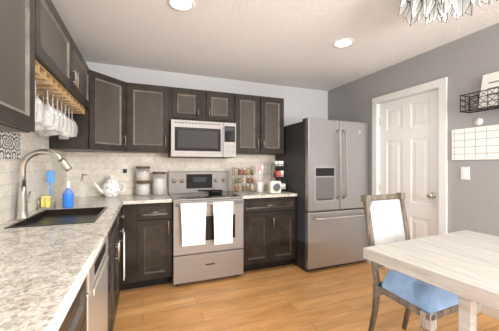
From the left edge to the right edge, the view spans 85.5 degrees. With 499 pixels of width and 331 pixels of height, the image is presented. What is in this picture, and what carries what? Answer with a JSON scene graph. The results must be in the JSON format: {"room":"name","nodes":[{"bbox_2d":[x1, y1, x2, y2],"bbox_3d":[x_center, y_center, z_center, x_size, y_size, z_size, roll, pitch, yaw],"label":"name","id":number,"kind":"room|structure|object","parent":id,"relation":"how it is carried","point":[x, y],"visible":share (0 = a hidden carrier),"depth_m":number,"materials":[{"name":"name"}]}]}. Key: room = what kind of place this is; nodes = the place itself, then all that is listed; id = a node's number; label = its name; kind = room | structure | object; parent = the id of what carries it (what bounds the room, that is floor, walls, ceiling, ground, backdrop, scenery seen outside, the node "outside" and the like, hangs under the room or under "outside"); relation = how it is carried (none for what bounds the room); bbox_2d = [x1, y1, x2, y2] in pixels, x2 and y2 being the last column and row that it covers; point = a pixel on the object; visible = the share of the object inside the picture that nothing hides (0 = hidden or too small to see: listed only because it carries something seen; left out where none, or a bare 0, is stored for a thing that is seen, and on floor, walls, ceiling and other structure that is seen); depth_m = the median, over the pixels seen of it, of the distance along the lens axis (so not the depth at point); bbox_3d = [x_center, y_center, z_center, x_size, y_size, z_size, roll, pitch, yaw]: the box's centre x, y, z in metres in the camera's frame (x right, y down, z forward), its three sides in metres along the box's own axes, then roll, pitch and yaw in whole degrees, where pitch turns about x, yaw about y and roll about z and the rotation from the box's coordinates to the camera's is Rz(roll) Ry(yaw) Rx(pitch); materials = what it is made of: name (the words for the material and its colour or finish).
{"room":"kitchen","nodes":[
{"label":"kitchen","id":0,"kind":"room"},
{"bbox_2d":[74,62,327,196],"bbox_3d":[-0.415,0.045,3.673,3.740,2.430,0.120,0,0,-21],"label":"wall","id":1,"kind":"structure","parent":0,"point":[299,103],"depth_m":3.70,"materials":[{"name":"grey paint"}]},
{"bbox_2d":[51,0,498,90],"bbox_3d":[0.780,-1.230,0.640,3.740,0.120,6.640,0,0,-21],"label":"ceiling","id":2,"kind":"structure","parent":0,"point":[288,43],"depth_m":2.45,"materials":[{"name":"white paint"}]},
{"bbox_2d":[167,0,194,11],"bbox_3d":[-0.492,-1.165,1.945,0.196,0.008,0.196,0,0,-21],"label":"recessed light","id":3,"kind":"object","parent":2,"relation":"in","point":[179,5],"visible":1,"depth_m":1.95,"materials":[{"name":"white"}]},
{"bbox_2d":[332,38,353,47],"bbox_3d":[0.893,-1.165,2.576,0.196,0.008,0.196,0,0,-21],"label":"recessed light","id":4,"kind":"object","parent":2,"relation":"in","point":[344,42],"visible":1,"depth_m":2.56,"materials":[{"name":"white"}]},
{"bbox_2d":[398,0,496,25],"bbox_3d":[1.217,-1.042,1.658,0.554,0.253,0.543,0,0,-21],"label":"chandelier","id":5,"kind":"object","parent":2,"relation":"hanging from","point":[442,10],"visible":1,"depth_m":1.75,"materials":[{"name":"silver metal"}]},
{"bbox_2d":[113,261,498,330],"bbox_3d":[0.780,1.320,0.640,3.740,0.120,6.640,0,0,-21],"label":"floor","id":6,"kind":"structure","parent":0,"point":[286,297],"depth_m":2.41,"materials":[{"name":"brown wood"}]},
{"bbox_2d":[0,149,296,330],"bbox_3d":[-0.204,0.575,1.853,2.554,1.370,3.418,0,0,-21],"label":"base cabinet","id":7,"kind":"object","parent":6,"relation":"on","point":[62,269],"visible":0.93,"depth_m":1.74,"materials":[{"name":"black"}]},
{"bbox_2d":[16,149,71,219],"bbox_3d":[-1.367,0.117,1.813,0.309,0.455,0.105,0,0,-21],"label":"faucet","id":8,"kind":"object","parent":7,"relation":"on","point":[22,204],"depth_m":1.75,"materials":[{"name":"silver metal"}]},
{"bbox_2d":[38,171,55,209],"bbox_3d":[-1.622,0.194,2.166,0.090,0.300,0.120,0,0,-21],"label":"sponge caddy","id":9,"kind":"object","parent":7,"relation":"on","point":[47,202],"visible":1,"depth_m":2.15,"materials":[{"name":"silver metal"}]},
{"bbox_2d":[4,207,106,228],"bbox_3d":[-1.257,0.465,1.853,0.432,0.248,0.642,0,0,-21],"label":"sink","id":10,"kind":"object","parent":7,"relation":"in","point":[53,217],"depth_m":1.90,"materials":[{"name":"black metal"}]},
{"bbox_2d":[62,181,73,207],"bbox_3d":[-1.495,0.236,2.227,0.080,0.216,0.079,0,0,-21],"label":"soap bottle","id":11,"kind":"object","parent":7,"relation":"on","point":[68,195],"visible":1,"depth_m":2.20,"materials":[{"name":"blue plastic"}]},
{"bbox_2d":[86,235,107,330],"bbox_3d":[-0.718,0.816,1.286,0.035,0.848,0.594,0,0,-21],"label":"dishwasher","id":12,"kind":"object","parent":7,"relation":"in","point":[97,276],"depth_m":1.23,"materials":[{"name":"silver metal"}]},
{"bbox_2d":[93,175,125,196],"bbox_3d":[-1.525,0.225,2.957,0.310,0.238,0.190,0,0,-21],"label":"teapot","id":13,"kind":"object","parent":7,"relation":"on","point":[111,187],"visible":1,"depth_m":2.90,"materials":[{"name":"white ceramic"}]},
{"bbox_2d":[136,166,149,195],"bbox_3d":[-1.228,0.176,3.117,0.156,0.335,0.156,0,0,-21],"label":"canister","id":14,"kind":"object","parent":7,"relation":"on","point":[142,189],"visible":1,"depth_m":3.06,"materials":[{"name":"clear glass"}]},
{"bbox_2d":[152,172,165,194],"bbox_3d":[-1.065,0.209,3.181,0.156,0.270,0.156,0,0,-21],"label":"canister","id":15,"kind":"object","parent":7,"relation":"on","point":[158,183],"visible":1,"depth_m":3.12,"materials":[{"name":"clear glass"}]},
{"bbox_2d":[232,167,255,192],"bbox_3d":[-0.072,0.181,3.467,0.288,0.325,0.091,0,0,-21],"label":"spice rack","id":16,"kind":"object","parent":7,"relation":"on","point":[251,188],"visible":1,"depth_m":3.45,"materials":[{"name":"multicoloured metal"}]},
{"bbox_2d":[256,165,263,191],"bbox_3d":[0.138,0.169,3.537,0.100,0.350,0.098,0,0,-21],"label":"utensil crock","id":17,"kind":"object","parent":7,"relation":"on","point":[259,185],"visible":0.99,"depth_m":3.50,"materials":[{"name":"white ceramic"}]},
{"bbox_2d":[268,180,280,193],"bbox_3d":[0.313,0.264,3.353,0.150,0.160,0.109,0,0,-21],"label":"kitchen scale","id":18,"kind":"object","parent":7,"relation":"on","point":[274,186],"visible":1,"depth_m":3.31,"materials":[{"name":"white plastic"}]},
{"bbox_2d":[272,161,286,189],"bbox_3d":[0.393,0.141,3.567,0.160,0.405,0.136,0,0,-21],"label":"wire stand","id":19,"kind":"object","parent":7,"relation":"on","point":[277,174],"visible":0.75,"depth_m":3.53,"materials":[{"name":"grey"}]},
{"bbox_2d":[168,171,243,285],"bbox_3d":[-0.525,0.667,3.151,0.760,1.185,0.743,0,0,-21],"label":"range","id":20,"kind":"object","parent":6,"relation":"on","point":[207,219],"visible":1,"depth_m":2.88,"materials":[{"name":"grey metal"}]},
{"bbox_2d":[276,118,368,271],"bbox_3d":[0.970,0.349,3.643,0.920,1.822,0.892,0,0,-21],"label":"fridge","id":21,"kind":"object","parent":6,"relation":"on","point":[326,161],"visible":0.84,"depth_m":3.28,"materials":[{"name":"grey metal"}]},
{"bbox_2d":[361,192,480,330],"bbox_3d":[1.124,0.739,1.826,0.502,1.049,0.546,0,0,-21],"label":"chair","id":22,"kind":"object","parent":6,"relation":"on","point":[386,220],"visible":0.71,"depth_m":1.85,"materials":[{"name":"blue fabric"}]},
{"bbox_2d":[363,230,498,330],"bbox_3d":[1.539,0.873,0.960,1.048,0.775,1.880,0,0,-24],"label":"dining table","id":23,"kind":"object","parent":6,"relation":"on","point":[465,263],"visible":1,"depth_m":1.35,"materials":[{"name":"beige wood"}]},
{"bbox_2d":[328,23,498,235],"bbox_3d":[2.464,0.045,1.304,0.120,2.430,6.400,0,0,-21],"label":"wall","id":24,"kind":"structure","parent":0,"point":[472,204],"depth_m":2.49,"materials":[{"name":"grey paint"}]},
{"bbox_2d":[379,89,438,270],"bbox_3d":[1.732,0.247,3.006,0.104,2.015,0.737,0,0,-21],"label":"door","id":25,"kind":"structure","parent":24,"relation":"in","point":[409,126],"depth_m":2.93,"materials":[{"name":"white wood"}]},
{"bbox_2d":[372,77,446,234],"bbox_3d":[1.778,0.206,3.021,0.138,2.107,0.902,0,0,-21],"label":"door frame","id":26,"kind":"structure","parent":24,"relation":"in","point":[441,84],"depth_m":2.66,"materials":[{"name":"white wood"}]},
{"bbox_2d":[365,260,498,319],"bbox_3d":[0.781,1.215,0.640,3.498,0.090,6.398,0,0,-21],"label":"baseboard","id":27,"kind":"structure","parent":24,"relation":"attached to","point":[489,311],"depth_m":2.26,"materials":[{"name":"white wood"}]},
{"bbox_2d":[461,167,469,179],"bbox_3d":[1.947,0.070,2.438,0.008,0.116,0.072,0,0,-21],"label":"light switch","id":28,"kind":"object","parent":24,"relation":"attached to","point":[465,171],"visible":1,"depth_m":2.43,"materials":[{"name":"white plastic"}]},
{"bbox_2d":[452,118,498,159],"bbox_3d":[2.065,-0.231,2.133,0.012,0.362,0.875,0,0,-21],"label":"calendar","id":29,"kind":"object","parent":24,"relation":"attached to","point":[474,143],"visible":1,"depth_m":2.35,"materials":[{"name":"white paper"}]},
{"bbox_2d":[460,71,498,112],"bbox_3d":[2.050,-0.617,2.006,0.138,0.302,0.818,0,0,-21],"label":"shelf","id":30,"kind":"object","parent":24,"relation":"attached to","point":[489,93],"visible":1,"depth_m":2.23,"materials":[{"name":"grey metal"}]},
{"bbox_3d":[-0.904,0.045,-0.023,0.120,2.430,6.400,0,0,-21],"label":"wall","id":31,"kind":"structure","parent":0,"visible":0},
{"bbox_2d":[0,106,274,223],"bbox_3d":[-0.147,-0.087,1.715,2.564,0.863,3.720,0,0,-21],"label":"tile backsplash","id":32,"kind":"structure","parent":31,"relation":"attached to","point":[14,146],"depth_m":3.01,"materials":[{"name":"beige tile"}]},
{"bbox_2d":[122,164,127,173],"bbox_3d":[-1.462,0.038,3.171,0.070,0.116,0.032,0,0,-21],"label":"socket","id":33,"kind":"object","parent":32,"relation":"attached to","point":[124,166],"visible":1,"depth_m":3.18,"materials":[{"name":"white plastic"}]},
{"bbox_2d":[0,0,283,154],"bbox_3d":[-0.302,-0.525,2.094,2.548,0.750,2.898,0,0,-21],"label":"upper cabinet","id":34,"kind":"object","parent":31,"relation":"attached to","point":[120,116],"visible":0.98,"depth_m":2.63,"materials":[{"name":"brown wood"}]},
{"bbox_2d":[35,59,84,138],"bbox_3d":[-1.391,-0.374,1.801,0.288,0.291,1.294,0,0,-21],"label":"wine rack","id":35,"kind":"object","parent":34,"relation":"hanging from","point":[50,95],"visible":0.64,"depth_m":1.87,"materials":[{"name":"brown wood"}]},
{"bbox_2d":[168,119,235,158],"bbox_3d":[-0.587,-0.304,3.308,0.760,0.424,0.409,0,0,-21],"label":"microwave","id":36,"kind":"object","parent":34,"relation":"attached to","point":[188,138],"visible":1,"depth_m":3.11,"materials":[{"name":"grey metal"}]}
]}

